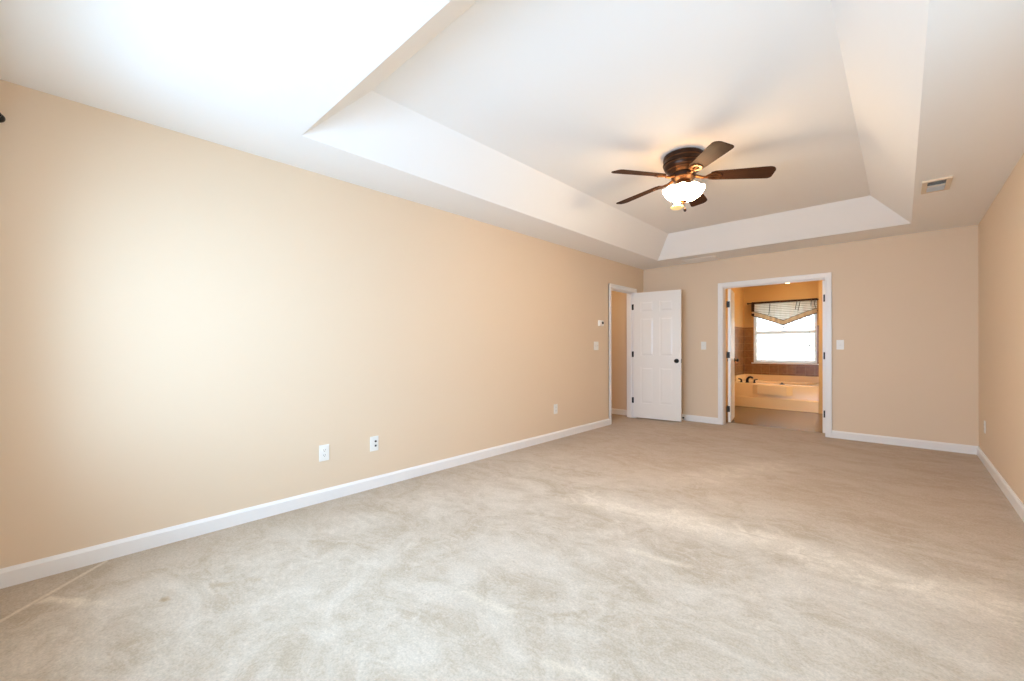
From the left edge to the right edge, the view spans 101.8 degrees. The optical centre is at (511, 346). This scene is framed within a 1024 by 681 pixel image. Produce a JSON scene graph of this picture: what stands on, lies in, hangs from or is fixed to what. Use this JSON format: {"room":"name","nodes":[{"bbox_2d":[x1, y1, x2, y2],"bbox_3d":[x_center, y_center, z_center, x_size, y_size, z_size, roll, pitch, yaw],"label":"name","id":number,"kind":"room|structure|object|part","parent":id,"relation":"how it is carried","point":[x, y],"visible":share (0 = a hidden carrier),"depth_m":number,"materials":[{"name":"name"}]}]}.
{"room":"empty bedroom","nodes":[
{"label":"empty bedroom","id":0,"kind":"room"},
{"bbox_2d":[0,79,642,568],"bbox_3d":[-0.197,-0.147,4.498,0.120,2.600,7.141,0,0,43],"label":"wall","id":1,"kind":"structure","parent":0,"point":[186,321],"depth_m":2.69,"materials":[{"name":"beige paint"}]},
{"bbox_2d":[0,419,609,588],"bbox_3d":[-0.145,1.107,4.452,0.015,0.092,6.901,0,0,43],"label":"baseboard","id":2,"kind":"structure","parent":1,"relation":"attached to","point":[52,565],"depth_m":2.67,"materials":[{"name":"white paint"}]},
{"bbox_2d":[319,444,328,461],"bbox_3d":[-1.404,0.793,3.113,0.008,0.120,0.074,0,0,43],"label":"wall outlet","id":3,"kind":"object","parent":1,"relation":"attached to","point":[323,449],"visible":1,"depth_m":3.11,"materials":[{"name":"white plastic"}]},
{"bbox_2d":[370,436,378,451],"bbox_3d":[-1.124,0.792,3.406,0.016,0.120,0.074,0,0,43],"label":"jack plate","id":4,"kind":"object","parent":1,"relation":"attached to","point":[374,441],"visible":1,"depth_m":3.41,"materials":[{"name":"white plastic"}]},
{"bbox_2d":[554,404,557,413],"bbox_3d":[0.547,0.777,5.198,0.008,0.120,0.074,0,0,43],"label":"wall outlet","id":5,"kind":"object","parent":1,"relation":"attached to","point":[555,405],"visible":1,"depth_m":5.19,"materials":[{"name":"white plastic"}]},
{"bbox_2d":[594,342,598,349],"bbox_3d":[1.198,-0.014,5.884,0.022,0.120,0.118,0,0,43],"label":"light switch","id":6,"kind":"object","parent":1,"relation":"attached to","point":[596,344],"visible":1,"depth_m":5.89,"materials":[{"name":"white plastic"}]},
{"bbox_2d":[598,320,603,325],"bbox_3d":[1.280,-0.339,5.967,0.029,0.084,0.120,0,0,43],"label":"thermostat","id":7,"kind":"object","parent":1,"relation":"attached to","point":[600,322],"visible":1,"depth_m":5.93,"materials":[{"name":"white plastic"}]},
{"bbox_2d":[609,283,636,424],"bbox_3d":[1.678,0.106,6.502,0.156,2.088,0.864,0,0,43],"label":"door frame","id":8,"kind":"structure","parent":1,"relation":"attached to","point":[630,292],"depth_m":6.74,"materials":[{"name":"white paint"}]},
{"bbox_2d":[632,289,681,421],"bbox_3d":[2.244,0.132,6.503,0.768,1.990,0.165,0,0,36],"label":"door","id":9,"kind":"structure","parent":1,"relation":"in","point":[657,353],"depth_m":6.46,"materials":[{"name":"white paint"}]},
{"bbox_2d":[0,406,1023,680],"bbox_3d":[1.687,1.175,5.079,5.920,0.050,10.320,0,0,43],"label":"floor","id":10,"kind":"structure","parent":0,"point":[634,549],"depth_m":2.06,"materials":[{"name":"beige carpet"}]},
{"bbox_2d":[735,374,818,412],"bbox_3d":[5.117,0.860,8.030,1.413,0.570,1.059,0,0,43],"label":"bathtub","id":11,"kind":"object","parent":10,"relation":"on","point":[780,392],"visible":0.84,"depth_m":7.74,"materials":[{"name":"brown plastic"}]},
{"bbox_2d":[738,376,757,382],"bbox_3d":[4.546,0.625,8.025,0.337,0.130,0.063,0,0,43],"label":"tub faucet","id":12,"kind":"object","parent":11,"relation":"on","point":[748,377],"visible":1,"depth_m":8.01,"materials":[{"name":"black metal"}]},
{"bbox_3d":[4.780,0.802,7.659,0.637,0.163,0.056,0,0,43],"label":"apron panel","id":13,"kind":"part","parent":11,"relation":"part of","materials":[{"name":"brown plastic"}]},
{"bbox_2d":[0,0,1023,269],"bbox_3d":[1.215,-1.569,3.175,3.994,0.560,7.141,0,0,43],"label":"ceiling","id":14,"kind":"structure","parent":0,"point":[518,116],"depth_m":2.40,"materials":[{"name":"white paint"}]},
{"bbox_2d":[611,141,775,211],"bbox_3d":[1.428,-1.353,3.487,1.265,0.464,1.263,0,0,43],"label":"ceiling fan","id":15,"kind":"object","parent":14,"relation":"hanging from","point":[681,165],"visible":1,"depth_m":3.34,"materials":[{"name":"brown wood"}]},
{"bbox_3d":[1.161,-1.379,3.798,0.148,0.060,0.460,0,0,-37],"label":"blade","id":16,"kind":"part","parent":15,"relation":"part of","materials":[{"name":"brown wood"}]},
{"bbox_3d":[1.011,-1.379,3.311,0.460,0.060,0.148,0,0,-19],"label":"blade","id":17,"kind":"part","parent":15,"relation":"part of","materials":[{"name":"brown wood"}]},
{"bbox_3d":[1.422,-1.259,3.451,0.334,0.098,0.322,0,0,43],"label":"lamp shade","id":18,"kind":"part","parent":15,"relation":"part of","materials":[{"name":"white glass"}]},
{"bbox_3d":[1.671,-1.380,3.806,0.148,0.060,0.460,0,0,35],"label":"blade","id":19,"kind":"part","parent":15,"relation":"part of","materials":[{"name":"brown wood"}]},
{"bbox_3d":[1.547,-1.399,3.413,0.100,0.044,0.026,0,0,17],"label":"bracket arm","id":20,"kind":"part","parent":15,"relation":"part of","materials":[{"name":"brown metal"}]},
{"bbox_3d":[1.429,-1.379,3.017,0.148,0.060,0.460,0,0,-1],"label":"blade","id":21,"kind":"part","parent":15,"relation":"part of","materials":[{"name":"brown wood"}]},
{"bbox_3d":[1.837,-1.380,3.324,0.460,0.060,0.148,0,0,17],"label":"blade","id":22,"kind":"part","parent":15,"relation":"part of","materials":[{"name":"brown wood"}]},
{"bbox_2d":[681,256,721,263],"bbox_3d":[2.803,-1.286,6.174,0.490,0.011,0.300,0,0,43],"label":"ceiling vent","id":23,"kind":"object","parent":14,"relation":"in","point":[710,258],"visible":1,"depth_m":6.13,"materials":[{"name":"white metal"}]},
{"bbox_2d":[921,176,952,193],"bbox_3d":[3.381,-1.286,3.319,0.166,0.014,0.330,0,0,43],"label":"ceiling vent","id":24,"kind":"object","parent":14,"relation":"in","point":[940,184],"visible":1,"depth_m":3.30,"materials":[{"name":"beige metal"}]},
{"bbox_2d":[611,291,626,409],"bbox_3d":[0.622,-0.123,6.957,2.043,2.650,2.050,0,0,43],"label":"wall","id":25,"kind":"structure","parent":0,"point":[618,299],"depth_m":7.07,"materials":[{"name":"beige paint"}]},
{"bbox_2d":[612,408,626,414],"bbox_3d":[1.281,1.105,7.571,1.922,0.092,0.015,0,0,43],"label":"baseboard","id":26,"kind":"structure","parent":25,"relation":"attached to","point":[614,411],"depth_m":7.06,"materials":[{"name":"white paint"}]},
{"bbox_2d":[726,287,743,405],"bbox_3d":[3.872,-0.129,7.841,0.120,2.650,3.299,0,0,43],"label":"wall","id":27,"kind":"structure","parent":0,"point":[738,292],"depth_m":8.54,"materials":[{"name":"beige paint"}]},
{"bbox_2d":[743,280,818,363],"bbox_3d":[6.166,-0.132,7.870,3.190,2.650,0.120,0,0,43],"label":"wall","id":28,"kind":"structure","parent":0,"point":[808,289],"depth_m":8.49,"materials":[{"name":"brown paint"}]},
{"bbox_2d":[735,325,818,376],"bbox_3d":[5.127,0.367,8.049,1.428,1.555,1.040,0,0,43],"label":"tile","id":29,"kind":"structure","parent":28,"relation":"attached to","point":[744,337],"depth_m":8.61,"materials":[{"name":"brown tile"}]},
{"bbox_2d":[751,314,818,364],"bbox_3d":[5.521,-0.283,8.439,1.158,1.267,0.140,0,0,43],"label":"window","id":30,"kind":"structure","parent":28,"relation":"in","point":[754,362],"depth_m":8.43,"materials":[{"name":"white glass"}]},
{"bbox_3d":[5.500,0.340,8.415,1.158,0.022,0.075,0,0,43],"label":"sill","id":31,"kind":"part","parent":30,"relation":"part of","materials":[{"name":"white paint"}]},
{"bbox_2d":[755,314,815,363],"bbox_3d":[5.502,-0.289,8.418,1.056,1.228,0.047,0,0,43],"label":"window blind","id":32,"kind":"object","parent":30,"relation":"attached to","point":[805,358],"visible":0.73,"depth_m":8.40,"materials":[{"name":"white plastic"}]},
{"bbox_3d":[5.500,-0.279,8.416,0.690,1.175,0.002,0,0,43],"label":"ladder cord","id":33,"kind":"part","parent":32,"relation":"part of","materials":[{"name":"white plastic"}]},
{"bbox_3d":[5.511,0.316,8.427,1.052,0.018,0.024,0,0,43],"label":"rail","id":34,"kind":"part","parent":32,"relation":"part of","materials":[{"name":"white plastic"}]},
{"bbox_3d":[5.803,-0.436,8.120,0.022,0.862,0.022,0,0,43],"label":"pull cord","id":35,"kind":"part","parent":32,"relation":"part of","materials":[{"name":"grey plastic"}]},
{"bbox_3d":[5.550,-0.594,8.471,0.998,0.555,0.004,0,0,43],"label":"pane","id":36,"kind":"part","parent":30,"relation":"part of","materials":[{"name":"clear glass"}]},
{"bbox_3d":[5.545,0.004,8.463,0.998,0.560,0.004,0,0,43],"label":"pane","id":37,"kind":"part","parent":30,"relation":"part of","materials":[{"name":"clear glass"}]},
{"bbox_3d":[5.478,-0.903,8.359,1.346,0.080,0.106,0,0,43],"label":"curtain rod","id":38,"kind":"object","parent":28,"relation":"attached to","visible":0},
{"bbox_2d":[751,298,817,324],"bbox_3d":[5.432,-0.681,8.333,1.132,0.506,0.088,0,0,43],"label":"valance","id":39,"kind":"object","parent":38,"relation":"hanging from","point":[782,312],"visible":1,"depth_m":8.29,"materials":[{"name":"brown"}]},
{"bbox_2d":[643,225,978,445],"bbox_3d":[3.616,-0.153,5.738,3.754,2.600,0.120,0,0,43],"label":"wall","id":40,"kind":"structure","parent":0,"point":[905,308],"depth_m":4.93,"materials":[{"name":"beige paint"}]},
{"bbox_2d":[701,342,705,349],"bbox_3d":[2.902,-0.017,6.310,0.074,0.120,0.022,0,0,43],"label":"light switch","id":41,"kind":"object","parent":40,"relation":"attached to","point":[703,344],"visible":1,"depth_m":6.31,"materials":[{"name":"white plastic"}]},
{"bbox_2d":[726,289,738,421],"bbox_3d":[3.399,0.130,6.450,0.165,1.990,0.609,0,0,33],"label":"door","id":42,"kind":"structure","parent":40,"relation":"in","point":[730,408],"depth_m":6.31,"materials":[{"name":"white paint"}]},
{"bbox_2d":[718,272,831,437],"bbox_3d":[3.591,0.103,5.762,1.343,2.088,0.156,0,0,43],"label":"door frame","id":43,"kind":"structure","parent":40,"relation":"attached to","point":[827,277],"depth_m":5.65,"materials":[{"name":"white paint"}]},
{"bbox_2d":[822,280,824,432],"bbox_3d":[4.274,0.129,5.629,0.609,1.990,0.165,0,0,-45],"label":"door","id":44,"kind":"structure","parent":40,"relation":"in","point":[823,281],"depth_m":5.43,"materials":[{"name":"white paint"}]},
{"bbox_2d":[682,414,977,454],"bbox_3d":[3.572,1.101,5.689,3.754,0.092,0.015,0,0,43],"label":"baseboard","id":45,"kind":"structure","parent":40,"relation":"attached to","point":[942,446],"depth_m":4.85,"materials":[{"name":"white paint"}]},
{"bbox_2d":[836,340,843,349],"bbox_3d":[4.094,-0.026,5.194,0.074,0.120,0.022,0,0,43],"label":"light switch","id":46,"kind":"object","parent":40,"relation":"attached to","point":[839,343],"visible":1,"depth_m":5.20,"materials":[{"name":"white plastic"}]},
{"bbox_2d":[819,280,822,413],"bbox_3d":[5.692,-0.131,7.520,0.120,2.650,1.040,0,0,43],"label":"wall","id":47,"kind":"structure","parent":0,"point":[820,281],"depth_m":7.17,"materials":[{"name":"brown paint"}]},
{"bbox_2d":[978,153,1023,503],"bbox_3d":[2.632,-0.127,1.852,0.120,2.650,7.141,0,0,43],"label":"wall","id":48,"kind":"structure","parent":0,"point":[1001,228],"depth_m":3.31,"materials":[{"name":"beige paint"}]},
{"bbox_2d":[977,446,1023,521],"bbox_3d":[2.585,1.103,1.898,0.015,0.092,6.901,0,0,43],"label":"baseboard","id":49,"kind":"structure","parent":48,"relation":"attached to","point":[1017,504],"depth_m":3.28,"materials":[{"name":"white paint"}]},
{"bbox_3d":[-1.181,-0.120,0.612,3.994,2.650,0.120,0,0,43],"label":"wall","id":50,"kind":"structure","parent":0,"visible":0},
{"bbox_2d":[0,113,5,122],"bbox_3d":[-1.363,-1.077,0.932,2.998,0.080,0.101,0,0,43],"label":"curtain rod","id":51,"kind":"object","parent":50,"relation":"attached to","point":[2,118],"visible":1,"depth_m":1.96,"materials":[{"name":"black metal"}]}
]}

